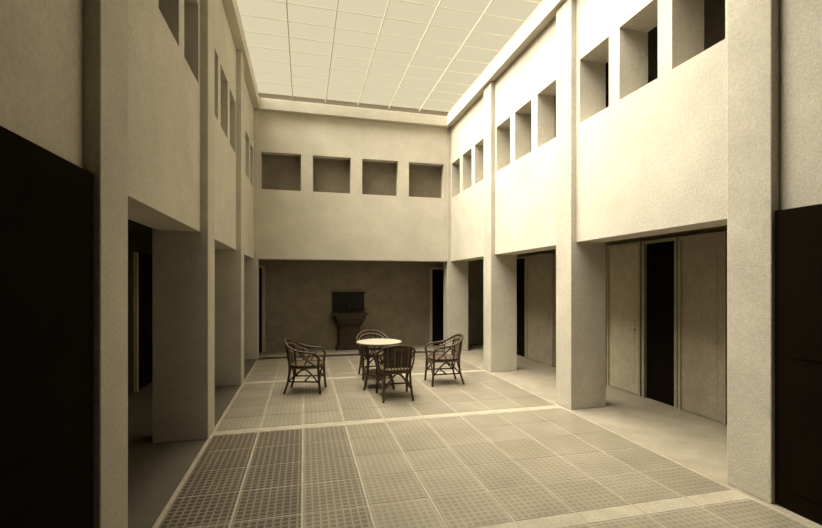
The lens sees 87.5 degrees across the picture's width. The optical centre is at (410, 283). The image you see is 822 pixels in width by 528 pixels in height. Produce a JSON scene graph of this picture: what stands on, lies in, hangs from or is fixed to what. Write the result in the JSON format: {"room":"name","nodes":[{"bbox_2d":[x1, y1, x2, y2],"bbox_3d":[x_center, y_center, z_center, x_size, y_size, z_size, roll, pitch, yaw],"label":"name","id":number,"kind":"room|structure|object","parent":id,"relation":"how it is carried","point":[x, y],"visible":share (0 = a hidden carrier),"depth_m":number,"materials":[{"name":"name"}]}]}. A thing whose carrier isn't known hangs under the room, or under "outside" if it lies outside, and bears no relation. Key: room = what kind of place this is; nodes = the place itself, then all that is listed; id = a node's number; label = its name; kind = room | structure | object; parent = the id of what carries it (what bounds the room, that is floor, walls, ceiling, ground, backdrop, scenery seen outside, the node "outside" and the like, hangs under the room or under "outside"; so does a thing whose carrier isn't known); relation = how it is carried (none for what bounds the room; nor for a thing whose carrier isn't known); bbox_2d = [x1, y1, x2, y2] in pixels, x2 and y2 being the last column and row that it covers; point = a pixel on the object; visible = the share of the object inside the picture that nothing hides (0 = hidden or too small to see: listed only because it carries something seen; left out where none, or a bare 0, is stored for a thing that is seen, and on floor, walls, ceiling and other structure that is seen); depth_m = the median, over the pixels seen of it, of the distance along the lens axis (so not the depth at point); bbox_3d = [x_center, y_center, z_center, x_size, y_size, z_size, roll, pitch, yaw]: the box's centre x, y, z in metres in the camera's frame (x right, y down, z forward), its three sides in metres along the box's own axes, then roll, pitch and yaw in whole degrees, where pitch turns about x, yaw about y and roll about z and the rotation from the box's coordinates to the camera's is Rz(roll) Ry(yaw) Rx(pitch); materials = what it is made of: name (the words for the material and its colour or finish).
{"room":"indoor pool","nodes":[
{"label":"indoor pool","id":0,"kind":"room"},
{"bbox_2d":[0,0,253,258],"bbox_3d":[-2.183,-1.235,3.382,0.400,5.870,12.820,0,0,-14],"label":"wall","id":1,"kind":"structure","parent":0,"point":[41,41],"depth_m":3.23,"materials":[{"name":"paint"}]},
{"bbox_2d":[0,126,93,527],"bbox_3d":[-1.391,0.562,1.137,0.062,2.255,2.190,0,0,-14],"label":"door","id":2,"kind":"structure","parent":1,"relation":"in","point":[47,200],"depth_m":1.78,"materials":[{"name":"brown wood"}]},
{"bbox_2d":[128,233,151,394],"bbox_3d":[-3.672,-1.300,3.671,0.150,6.000,14.100,0,0,-14],"label":"wall","id":3,"kind":"structure","parent":0,"point":[139,244],"depth_m":6.66,"materials":[{"name":"paint"}]},
{"bbox_2d":[133,252,151,391],"bbox_3d":[-4.431,0.600,7.151,0.058,2.200,0.860,0,0,-14],"label":"door","id":4,"kind":"structure","parent":3,"relation":"in","point":[142,263],"depth_m":7.04,"materials":[{"name":"brown wood"}]},
{"bbox_2d":[128,1,544,239],"bbox_3d":[0.106,-2.540,4.535,7.900,3.520,14.250,0,0,-14],"label":"ceiling","id":5,"kind":"structure","parent":0,"point":[135,228],"depth_m":9.93,"materials":[{"name":"paint"}]},
{"bbox_2d":[240,0,544,113],"bbox_3d":[-0.385,-4.241,6.670,4.520,0.018,7.190,0,0,-14],"label":"skylight","id":6,"kind":"object","parent":5,"relation":"attached to","point":[286,2],"visible":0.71,"depth_m":7.75,"materials":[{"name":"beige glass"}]},
{"bbox_2d":[331,292,367,349],"bbox_3d":[-1.598,0.955,11.122,0.920,1.490,0.340,0,0,-14],"label":"fountain","id":7,"kind":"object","parent":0,"point":[348,324],"depth_m":11.13,"materials":[{"name":"stone"}]},
{"bbox_2d":[257,110,447,261],"bbox_3d":[-1.320,-2.370,10.420,4.520,3.600,0.380,0,0,-14],"label":"wall","id":8,"kind":"structure","parent":0,"point":[305,224],"depth_m":10.21,"materials":[{"name":"paint"}]},
{"bbox_2d":[262,154,300,190],"bbox_3d":[-3.025,-2.575,10.026,0.880,0.850,0.060,0,0,-14],"label":"window","id":9,"kind":"structure","parent":8,"relation":"in","point":[279,172],"depth_m":10.02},
{"bbox_2d":[313,157,349,192],"bbox_3d":[-1.909,-2.575,10.304,0.880,0.850,0.060,0,0,-14],"label":"window","id":10,"kind":"structure","parent":8,"relation":"in","point":[329,175],"depth_m":10.29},
{"bbox_2d":[362,161,396,195],"bbox_3d":[-0.794,-2.575,10.582,0.880,0.850,0.060,0,0,-14],"label":"window","id":11,"kind":"structure","parent":8,"relation":"in","point":[378,178],"depth_m":10.58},
{"bbox_2d":[409,164,440,197],"bbox_3d":[0.332,-2.575,10.863,0.900,0.850,0.060,0,0,-14],"label":"window","id":12,"kind":"structure","parent":8,"relation":"in","point":[424,180],"depth_m":10.86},
{"bbox_2d":[259,259,483,351],"bbox_3d":[-1.600,-1.300,11.376,7.600,6.000,0.150,0,0,-14],"label":"wall","id":13,"kind":"structure","parent":0,"point":[298,293],"depth_m":11.33,"materials":[{"name":"beige paint"}]},
{"bbox_2d":[259,265,264,351],"bbox_3d":[-4.156,0.615,10.633,1.020,2.170,0.050,0,0,-14],"label":"door","id":14,"kind":"structure","parent":13,"relation":"in","point":[261,267],"depth_m":10.73,"materials":[{"name":"brown wood"}]},
{"bbox_2d":[429,267,442,345],"bbox_3d":[0.958,0.615,11.908,0.920,2.170,0.050,0,0,-14],"label":"door","id":15,"kind":"structure","parent":13,"relation":"in","point":[435,273],"depth_m":11.85,"materials":[{"name":"brown wood"}]},
{"bbox_2d":[128,344,821,527],"bbox_3d":[0.106,1.775,4.535,7.900,0.150,14.250,0,0,-14],"label":"floor","id":16,"kind":"structure","parent":0,"point":[493,449],"depth_m":4.16,"materials":[{"name":"beige tile"}]},
{"bbox_2d":[83,0,127,527],"bbox_3d":[-1.915,-1.235,2.326,0.550,5.870,0.360,0,0,-14],"label":"pillar","id":17,"kind":"structure","parent":16,"relation":"on","point":[105,22],"depth_m":2.29,"materials":[{"name":"paint"}]},
{"bbox_2d":[152,0,214,442],"bbox_3d":[-2.534,-1.235,4.810,0.550,5.870,0.360,0,0,-14],"label":"pillar","id":18,"kind":"structure","parent":16,"relation":"on","point":[183,262],"depth_m":4.66,"materials":[{"name":"paint"}]},
{"bbox_2d":[215,49,243,386],"bbox_3d":[-3.153,-1.235,7.294,0.550,5.870,0.360,0,0,-14],"label":"pillar","id":19,"kind":"structure","parent":16,"relation":"on","point":[229,264],"depth_m":7.16,"materials":[{"name":"paint"}]},
{"bbox_2d":[244,108,258,359],"bbox_3d":[-3.772,-1.235,9.778,0.550,5.870,0.360,0,0,-14],"label":"pillar","id":20,"kind":"structure","parent":16,"relation":"on","point":[251,266],"depth_m":9.65,"materials":[{"name":"paint"}]},
{"bbox_2d":[283,338,326,394],"bbox_3d":[-1.697,1.286,6.832,0.627,0.834,0.622,0,0,-1],"label":"rattan armchair","id":21,"kind":"object","parent":16,"relation":"on","point":[303,364],"visible":1,"depth_m":6.62,"materials":[{"name":"wicker"}]},
{"bbox_2d":[356,330,389,379],"bbox_3d":[-0.697,1.286,7.912,0.622,0.834,0.627,0,0,-17],"label":"rattan armchair","id":22,"kind":"object","parent":16,"relation":"on","point":[361,353],"visible":0.51,"depth_m":8.05,"materials":[{"name":"wicker"}]},
{"bbox_2d":[356,338,401,389],"bbox_3d":[-0.529,1.328,7.124,0.772,0.753,0.772,0,0,-14],"label":"table","id":23,"kind":"object","parent":16,"relation":"on","point":[383,342],"visible":0.63,"depth_m":6.93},
{"bbox_2d":[373,345,415,402],"bbox_3d":[-0.238,1.286,6.449,0.622,0.834,0.627,0,0,-12],"label":"rattan armchair","id":24,"kind":"object","parent":16,"relation":"on","point":[397,359],"visible":1,"depth_m":6.24,"materials":[{"name":"wicker"}]},
{"bbox_2d":[424,334,464,386],"bbox_3d":[0.590,1.286,7.412,0.627,0.834,0.622,0,0,-13],"label":"rattan armchair","id":25,"kind":"object","parent":16,"relation":"on","point":[453,357],"visible":1,"depth_m":7.26,"materials":[{"name":"wicker"}]},
{"bbox_2d":[443,126,467,351],"bbox_3d":[1.147,-1.235,11.004,0.550,5.870,0.360,0,0,-14],"label":"pillar","id":26,"kind":"structure","parent":16,"relation":"on","point":[455,273],"depth_m":10.82,"materials":[{"name":"paint"}]},
{"bbox_2d":[484,81,516,371],"bbox_3d":[1.766,-1.235,8.520,0.550,5.870,0.360,0,0,-14],"label":"pillar","id":27,"kind":"structure","parent":16,"relation":"on","point":[500,271],"depth_m":8.36,"materials":[{"name":"paint"}]},
{"bbox_2d":[556,0,605,409],"bbox_3d":[2.385,-1.235,6.036,0.550,5.870,0.360,0,0,-14],"label":"pillar","id":28,"kind":"structure","parent":16,"relation":"on","point":[580,266],"depth_m":5.88,"materials":[{"name":"paint"}]},
{"bbox_2d":[727,0,778,503],"bbox_3d":[3.005,-1.235,3.553,0.550,5.870,0.360,0,0,-14],"label":"pillar","id":29,"kind":"structure","parent":16,"relation":"on","point":[752,25],"depth_m":3.46,"materials":[{"name":"paint"}]},
{"bbox_2d":[517,0,726,366],"bbox_3d":[3.848,-1.300,5.546,0.150,6.000,14.100,0,0,-14],"label":"wall","id":30,"kind":"structure","parent":0,"point":[714,10],"depth_m":5.93,"materials":[{"name":"beige paint"}]},
{"bbox_2d":[517,256,525,357],"bbox_3d":[2.572,0.530,10.200,0.070,2.340,0.730,0,0,-14],"label":"door","id":31,"kind":"structure","parent":30,"relation":"in","point":[521,261],"depth_m":10.12,"materials":[{"name":"brown wood"}]},
{"bbox_2d":[526,253,554,366],"bbox_3d":[2.772,0.530,9.307,0.112,2.340,1.060,0,0,-14],"label":"door","id":32,"kind":"structure","parent":30,"relation":"in","point":[540,268],"depth_m":9.24,"materials":[{"name":"beige wood"}]},
{"bbox_2d":[606,246,606,383],"bbox_3d":[3.219,0.530,7.605,0.070,2.340,0.680,0,0,-14],"label":"door","id":33,"kind":"structure","parent":30,"relation":"in","point":[606,246],"depth_m":7.28,"materials":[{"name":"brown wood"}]},
{"bbox_2d":[607,242,641,395],"bbox_3d":[3.386,0.530,6.848,0.112,2.340,0.730,0,0,-14],"label":"door","id":34,"kind":"structure","parent":30,"relation":"in","point":[624,261],"depth_m":6.80,"materials":[{"name":"beige wood"}]},
{"bbox_2d":[642,237,677,408],"bbox_3d":[3.579,0.530,6.159,0.070,2.340,0.620,0,0,-14],"label":"door","id":35,"kind":"structure","parent":30,"relation":"in","point":[659,256],"depth_m":6.17,"materials":[{"name":"brown wood"}]},
{"bbox_2d":[678,231,726,424],"bbox_3d":[3.721,0.530,5.504,0.112,2.340,0.680,0,0,-14],"label":"door","id":36,"kind":"structure","parent":30,"relation":"in","point":[702,258],"depth_m":5.49,"materials":[{"name":"beige wood"}]},
{"bbox_2d":[451,0,821,261],"bbox_3d":[2.746,-1.235,4.611,0.400,5.870,12.820,0,0,-14],"label":"wall","id":37,"kind":"structure","parent":0,"point":[653,161],"depth_m":5.02,"materials":[{"name":"paint"}]},
{"bbox_2d":[222,0,564,127],"bbox_3d":[-0.404,-4.045,6.748,4.680,0.250,7.190,0,0,-14],"label":"trim","id":38,"kind":"structure","parent":37,"relation":"attached to","point":[546,12],"depth_m":8.93,"materials":[{"name":"paint"}]},
{"bbox_2d":[530,114,530,151],"bbox_3d":[2.207,-2.575,7.311,0.060,0.850,0.560,0,0,-14],"label":"window","id":39,"kind":"structure","parent":37,"relation":"in","point":[530,114],"depth_m":7.58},
{"bbox_2d":[554,95,555,137],"bbox_3d":[2.386,-2.575,6.593,0.060,0.850,0.560,0,0,-14],"label":"window","id":40,"kind":"structure","parent":37,"relation":"in","point":[555,95],"depth_m":6.84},
{"bbox_2d":[775,204,821,523],"bbox_3d":[3.101,0.562,2.257,0.062,2.255,2.190,0,0,-14],"label":"door","id":41,"kind":"structure","parent":37,"relation":"in","point":[798,231],"depth_m":3.15,"materials":[{"name":"brown wood"}]}
]}

